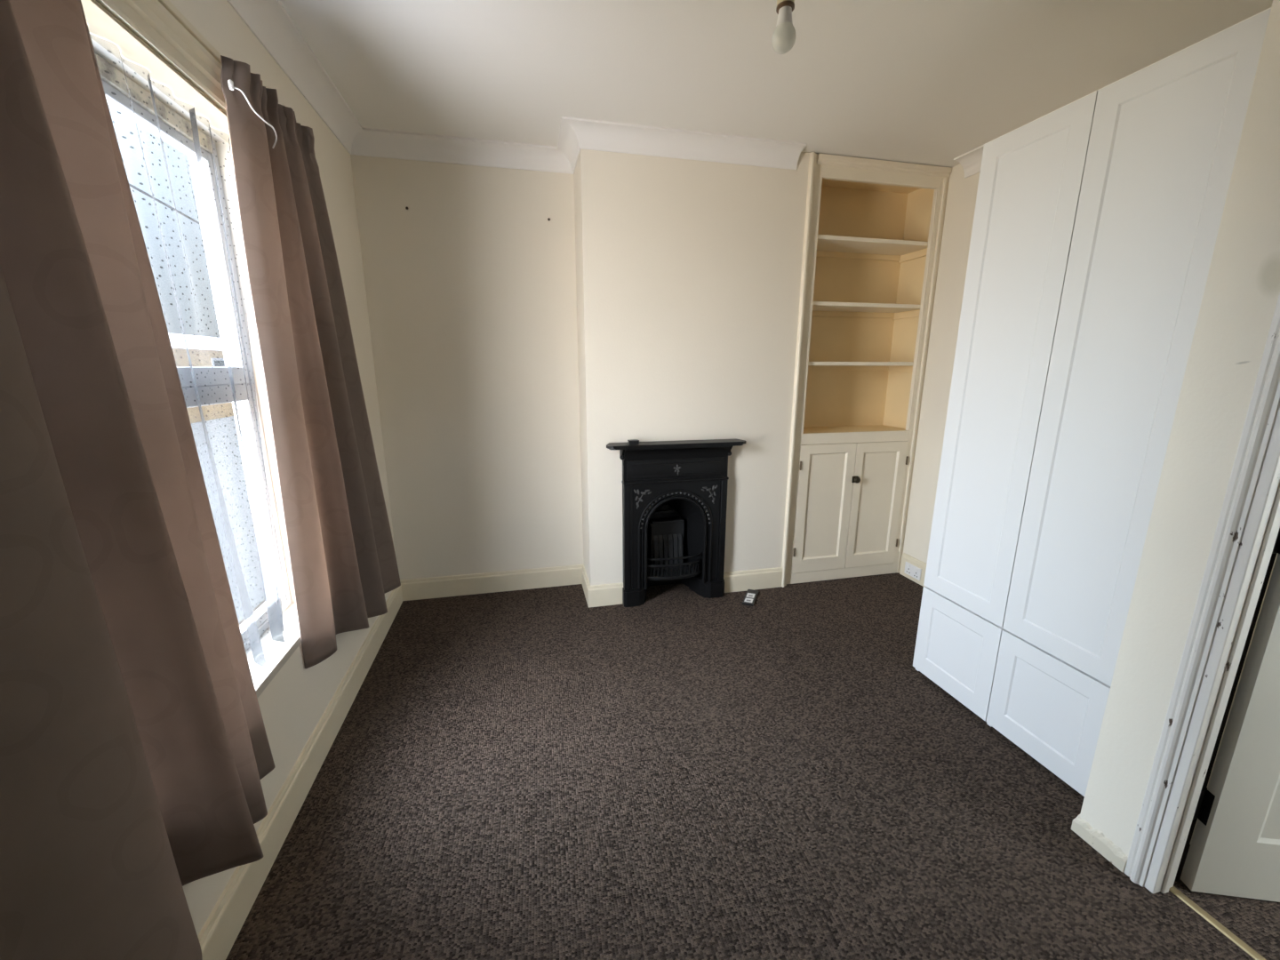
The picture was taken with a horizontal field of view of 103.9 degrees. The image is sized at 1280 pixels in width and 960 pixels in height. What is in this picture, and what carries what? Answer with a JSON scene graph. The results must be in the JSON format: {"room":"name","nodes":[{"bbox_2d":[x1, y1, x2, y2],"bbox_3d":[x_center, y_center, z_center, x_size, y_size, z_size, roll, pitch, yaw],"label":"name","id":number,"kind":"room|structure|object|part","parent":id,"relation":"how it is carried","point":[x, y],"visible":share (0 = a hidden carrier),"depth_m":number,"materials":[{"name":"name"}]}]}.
{"room":"empty bedroom","nodes":[
{"label":"empty bedroom","id":0,"kind":"room"},
{"bbox_2d":[96,0,395,935],"bbox_3d":[-1.145,-0.035,0.793,0.212,2.700,4.845,-3,13,-13],"label":"wall","id":1,"kind":"structure","parent":0,"point":[292,704],"depth_m":1.91,"materials":[{"name":"paint"}]},
{"bbox_2d":[80,0,301,697],"bbox_3d":[-1.173,-0.208,1.155,0.334,1.871,1.980,-3,13,-13],"label":"window","id":2,"kind":"structure","parent":1,"relation":"in","point":[149,20],"depth_m":1.32,"materials":[{"name":"paint"}]},
{"bbox_2d":[0,0,275,959],"bbox_3d":[-0.952,-0.030,0.817,0.167,2.031,1.006,-3,13,-13],"label":"curtain","id":3,"kind":"object","parent":2,"relation":"hanging from","point":[135,751],"visible":1,"depth_m":0.85,"materials":[{"name":"brown fabric"}]},
{"bbox_3d":[-1.150,-1.082,1.131,0.034,0.108,1.280,-3,13,-13],"label":"head architrave","id":4,"kind":"part","parent":2,"relation":"part of","materials":[{"name":"white wood"}]},
{"bbox_2d":[87,24,285,683],"bbox_3d":[-1.214,-0.190,1.332,0.083,1.689,1.107,-3,13,-13],"label":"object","id":5,"kind":"structure","parent":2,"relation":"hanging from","point":[179,168],"depth_m":1.48,"materials":[{"name":"clear glass"}]},
{"bbox_3d":[-1.069,-1.026,0.994,0.124,0.205,1.980,-3,13,-13],"label":"curtain rail","id":6,"kind":"part","parent":2,"relation":"part of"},
{"bbox_3d":[-1.151,-1.090,1.512,0.035,0.101,0.157,-1,13,-3],"label":"draw cord","id":7,"kind":"part","parent":2,"relation":"part of","materials":[{"name":"white plastic"}]},
{"bbox_3d":[-1.341,-0.187,1.314,0.075,1.699,1.190,-3,13,-13],"label":"frame","id":8,"kind":"part","parent":2,"relation":"part of","materials":[{"name":"white wood"}]},
{"bbox_3d":[-1.274,0.652,1.522,0.212,0.030,1.190,-3,13,-13],"label":"sill","id":9,"kind":"part","parent":2,"relation":"part of","materials":[{"name":"white wood"}]},
{"bbox_3d":[-1.328,0.189,1.403,0.038,0.867,1.130,-3,13,-13],"label":"sash","id":10,"kind":"part","parent":2,"relation":"part of","materials":[{"name":"white wood"}]},
{"bbox_2d":[220,55,400,668],"bbox_3d":[-1.272,-0.314,2.107,0.143,2.050,0.973,-3,13,-13],"label":"curtain","id":11,"kind":"object","parent":2,"relation":"hanging from","point":[343,563],"visible":1,"depth_m":1.83,"materials":[{"name":"brown fabric"}]},
{"bbox_2d":[226,0,362,154],"bbox_3d":[-0.992,-1.311,0.540,0.100,0.098,4.545,-3,13,-13],"label":"coving","id":12,"kind":"structure","parent":1,"relation":"attached to","point":[268,20],"depth_m":1.97,"materials":[{"name":"paint"}]},
{"bbox_2d":[197,585,402,959],"bbox_3d":[-1.035,1.208,1.102,0.018,0.140,4.545,-3,13,-13],"label":"baseboard","id":13,"kind":"structure","parent":1,"relation":"attached to","point":[223,925],"depth_m":1.64,"materials":[{"name":"beige wood"}]},
{"bbox_2d":[350,154,583,580],"bbox_3d":[0.075,-0.631,3.425,3.919,2.700,0.150,-3,13,-13],"label":"wall","id":14,"kind":"structure","parent":0,"point":[471,292],"depth_m":3.06,"materials":[{"name":"paint"}]},
{"bbox_2d":[351,128,573,174],"bbox_3d":[-0.966,-1.819,2.772,1.199,0.098,0.100,-3,13,-13],"label":"coving","id":15,"kind":"structure","parent":14,"relation":"attached to","point":[367,142],"depth_m":2.77,"materials":[{"name":"paint"}]},
{"bbox_2d":[400,564,582,600],"bbox_3d":[-0.978,0.689,3.383,1.199,0.140,0.018,-3,13,-13],"label":"baseboard","id":16,"kind":"structure","parent":14,"relation":"attached to","point":[556,576],"depth_m":3.37,"materials":[{"name":"beige wood"}]},
{"bbox_2d":[573,148,810,585],"bbox_3d":[0.304,-0.585,3.221,1.351,2.700,0.362,-3,13,-13],"label":"wall","id":17,"kind":"structure","parent":0,"point":[689,272],"depth_m":2.96,"materials":[{"name":"paint"}]},
{"bbox_2d":[581,564,623,607],"bbox_3d":[-0.259,0.694,3.366,0.229,0.140,0.380,-3,13,-13],"label":"baseboard","id":18,"kind":"structure","parent":17,"relation":"attached to","point":[604,595],"depth_m":3.19,"materials":[{"name":"beige wood"}]},
{"bbox_2d":[557,116,806,173],"bbox_3d":[0.217,-1.838,2.862,1.346,0.098,0.462,-3,13,-13],"label":"coving","id":19,"kind":"structure","parent":17,"relation":"attached to","point":[575,134],"depth_m":2.70,"materials":[{"name":"paint"}]},
{"bbox_2d":[723,567,782,592],"bbox_3d":[0.763,0.683,3.420,0.453,0.140,0.018,-3,13,-13],"label":"baseboard","id":20,"kind":"structure","parent":17,"relation":"attached to","point":[769,578],"depth_m":3.41,"materials":[{"name":"beige wood"}]},
{"bbox_2d":[225,572,1279,959],"bbox_3d":[1.093,1.197,1.613,4.429,0.060,4.585,-3,13,-13],"label":"floor","id":21,"kind":"structure","parent":0,"point":[541,773],"depth_m":1.72,"materials":[{"name":"brown carpet"}]},
{"bbox_2d":[606,438,746,607],"bbox_3d":[0.200,0.260,3.233,0.872,1.046,0.332,-3,13,-13],"label":"fireplace","id":22,"kind":"object","parent":21,"relation":"on","point":[675,492],"visible":1,"depth_m":3.16,"materials":[{"name":"black metal"}]},
{"bbox_2d":[627,439,639,444],"bbox_3d":[-0.039,-0.226,2.961,0.062,0.022,0.044,-3,13,-13],"label":"box","id":23,"kind":"object","parent":22,"relation":"on","point":[632,441],"visible":1,"depth_m":2.94,"materials":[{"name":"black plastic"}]},
{"bbox_3d":[-0.039,-0.233,2.959,0.062,0.007,0.044,-3,13,-13],"label":"lid","id":24,"kind":"part","parent":23,"relation":"part of","materials":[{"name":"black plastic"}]},
{"bbox_2d":[647,565,698,580],"bbox_3d":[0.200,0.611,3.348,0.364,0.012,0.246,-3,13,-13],"label":"basket","id":25,"kind":"object","parent":22,"relation":"on","point":[678,576],"depth_m":3.28,"materials":[{"name":"black metal"}]},
{"bbox_3d":[0.227,0.373,3.176,0.494,0.642,0.022,-3,13,-13],"label":"arch moulding","id":26,"kind":"part","parent":22,"relation":"part of","materials":[{"name":"black metal"}]},
{"bbox_3d":[0.229,-0.170,3.050,0.714,0.077,0.108,-3,13,-13],"label":"cornice moulding","id":27,"kind":"part","parent":22,"relation":"part of","materials":[{"name":"black metal"}]},
{"bbox_2d":[606,438,746,450],"bbox_3d":[0.223,-0.215,3.025,0.872,0.026,0.132,-3,13,-13],"label":"mantel shelf","id":28,"kind":"object","parent":22,"relation":"attached to","point":[708,444],"depth_m":2.99,"materials":[{"name":"black metal"}]},
{"bbox_2d":[742,589,758,606],"bbox_3d":[0.729,0.773,3.303,0.072,0.014,0.224,5,14,21],"label":"packet","id":29,"kind":"object","parent":21,"relation":"on","point":[751,595],"visible":1,"depth_m":3.28,"materials":[{"name":"black plastic"}]},
{"bbox_2d":[781,152,951,587],"bbox_3d":[1.421,-0.634,3.459,0.982,2.694,0.392,-3,13,-13],"label":"tall cabinet","id":30,"kind":"object","parent":21,"relation":"on","point":[874,228],"visible":0.92,"depth_m":3.47,"materials":[{"name":"paint"}]},
{"bbox_3d":[1.009,-0.575,3.194,0.055,2.694,0.036,-3,13,-13],"label":"architrave","id":31,"kind":"part","parent":30,"relation":"part of","materials":[{"name":"beige wood"}]},
{"bbox_3d":[1.263,0.199,3.459,0.417,0.904,0.024,-3,13,-13],"label":"door","id":32,"kind":"part","parent":30,"relation":"part of","materials":[{"name":"beige wood"}]},
{"bbox_3d":[1.485,-0.001,3.433,0.046,0.046,0.040,-3,13,-13],"label":"latch knob","id":33,"kind":"part","parent":30,"relation":"part of","materials":[{"name":"brown metal"}]},
{"bbox_2d":[808,361,913,365],"bbox_3d":[1.428,-0.802,3.456,0.931,0.024,0.307,-3,13,-13],"label":"shelf","id":34,"kind":"object","parent":30,"relation":"attached to","point":[810,363],"depth_m":3.31,"materials":[{"name":"beige wood"}]},
{"bbox_2d":[812,301,919,312],"bbox_3d":[1.429,-1.163,3.374,0.931,0.024,0.307,-3,13,-13],"label":"shelf","id":35,"kind":"object","parent":30,"relation":"attached to","point":[818,307],"depth_m":3.30,"materials":[{"name":"beige wood"}]},
{"bbox_2d":[816,234,927,255],"bbox_3d":[1.429,-1.538,3.289,0.931,0.024,0.307,-3,13,-13],"label":"shelf","id":36,"kind":"object","parent":30,"relation":"attached to","point":[827,244],"depth_m":3.26,"materials":[{"name":"beige wood"}]},
{"bbox_3d":[1.669,0.178,3.552,0.410,0.904,0.024,-3,13,-13],"label":"door","id":37,"kind":"part","parent":30,"relation":"part of","materials":[{"name":"beige wood"}]},
{"bbox_3d":[1.482,-1.891,3.015,0.916,0.046,0.024,-3,13,-13],"label":"moulding","id":38,"kind":"part","parent":30,"relation":"part of","materials":[{"name":"beige wood"}]},
{"bbox_2d":[912,8,1271,796],"bbox_3d":[1.755,-0.117,1.938,0.585,2.358,0.834,-3,13,-13],"label":"wardrobe","id":39,"kind":"object","parent":21,"relation":"on","point":[1097,219],"visible":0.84,"depth_m":1.75,"materials":[{"name":"white wood"}]},
{"bbox_3d":[1.431,0.772,2.281,0.019,0.430,0.415,-3,13,-13],"label":"drawer","id":40,"kind":"part","parent":39,"relation":"part of","materials":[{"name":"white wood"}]},
{"bbox_3d":[1.432,-0.371,2.021,0.019,1.899,0.415,-3,13,-13],"label":"door","id":41,"kind":"part","parent":39,"relation":"part of","materials":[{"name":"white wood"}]},
{"bbox_3d":[1.526,0.862,1.885,0.019,0.430,0.413,-3,13,-13],"label":"drawer","id":42,"kind":"part","parent":39,"relation":"part of","materials":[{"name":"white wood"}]},
{"bbox_3d":[1.528,-0.281,1.625,0.019,1.899,0.413,-3,13,-13],"label":"door","id":43,"kind":"part","parent":39,"relation":"part of","materials":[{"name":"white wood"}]},
{"bbox_2d":[1168,886,1266,959],"bbox_3d":[1.644,1.274,1.125,0.026,0.006,0.762,-3,13,-13],"label":"threshold strip","id":44,"kind":"object","parent":21,"relation":"on","point":[1252,952],"visible":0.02,"depth_m":1.37,"materials":[{"name":"gold metal"}]},
{"bbox_2d":[279,0,1272,167],"bbox_3d":[0.954,-1.522,0.987,4.709,0.120,4.895,-3,13,-13],"label":"ceiling","id":45,"kind":"structure","parent":0,"point":[919,82],"depth_m":2.02,"materials":[{"name":"paint"}]},
{"bbox_2d":[771,0,796,54],"bbox_3d":[0.356,-1.281,1.196,0.090,0.446,0.090,-3,13,-13],"label":"pendant light","id":46,"kind":"object","parent":45,"relation":"hanging from","point":[783,38],"visible":1,"depth_m":1.22,"materials":[{"name":"white glass"}]},
{"bbox_3d":[0.355,-1.089,1.239,0.059,0.052,0.059,-3,13,-13],"label":"bulb","id":47,"kind":"part","parent":46,"relation":"part of","materials":[{"name":"white glass"}]},
{"bbox_2d":[902,163,979,563],"bbox_3d":[2.204,-0.447,2.623,0.150,2.700,2.427,-3,13,-13],"label":"wall","id":48,"kind":"structure","parent":0,"point":[962,192],"depth_m":3.27,"materials":[{"name":"paint"}]},
{"bbox_2d":[899,552,926,586],"bbox_3d":[2.150,0.822,2.767,0.018,0.162,1.937,-3,13,-13],"label":"baseboard","id":49,"kind":"structure","parent":48,"relation":"attached to","point":[905,557],"depth_m":3.57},
{"bbox_2d":[904,561,921,580],"bbox_3d":[1.940,0.648,3.565,0.015,0.086,0.146,-3,13,-13],"label":"wall socket","id":50,"kind":"object","parent":48,"relation":"attached to","point":[911,570],"visible":1,"depth_m":3.56,"materials":[{"name":"white plastic"}]},
{"bbox_2d":[953,7,1271,178],"bbox_3d":[2.125,-1.670,2.136,0.100,0.098,1.827,-3,13,-13],"label":"coving","id":51,"kind":"structure","parent":48,"relation":"attached to","point":[971,161],"depth_m":2.90,"materials":[{"name":"paint"}]},
{"bbox_2d":[1080,0,1279,856],"bbox_3d":[1.772,0.096,0.232,0.120,2.700,2.388,-3,13,-13],"label":"wall","id":52,"kind":"structure","parent":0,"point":[1242,290],"depth_m":1.30,"materials":[{"name":"paint"}]},
{"bbox_2d":[1071,814,1127,871],"bbox_3d":[1.497,1.137,1.592,0.110,0.067,0.150,-3,13,-13],"label":"baseboard","id":53,"kind":"structure","parent":52,"relation":"attached to","point":[1095,838],"depth_m":1.57,"materials":[{"name":"white wood"}]},
{"bbox_2d":[1189,552,1278,844],"bbox_3d":[1.983,-0.173,1.417,0.847,2.700,0.120,-3,13,-13],"label":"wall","id":54,"kind":"structure","parent":0,"point":[1277,553],"depth_m":1.48,"materials":[{"name":"paint"}]},
{"bbox_2d":[1123,292,1279,893],"bbox_3d":[1.626,0.264,0.889,0.139,2.080,0.866,-3,13,-13],"label":"door frame","id":55,"kind":"structure","parent":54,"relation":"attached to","point":[1265,400],"depth_m":1.30,"materials":[{"name":"white wood"}]},
{"bbox_2d":[1180,528,1279,902],"bbox_3d":[1.952,0.232,1.206,0.772,1.990,0.047,2,13,9],"label":"door","id":56,"kind":"structure","parent":54,"relation":"in","point":[1234,850],"depth_m":1.38,"materials":[{"name":"paint"}]}
]}

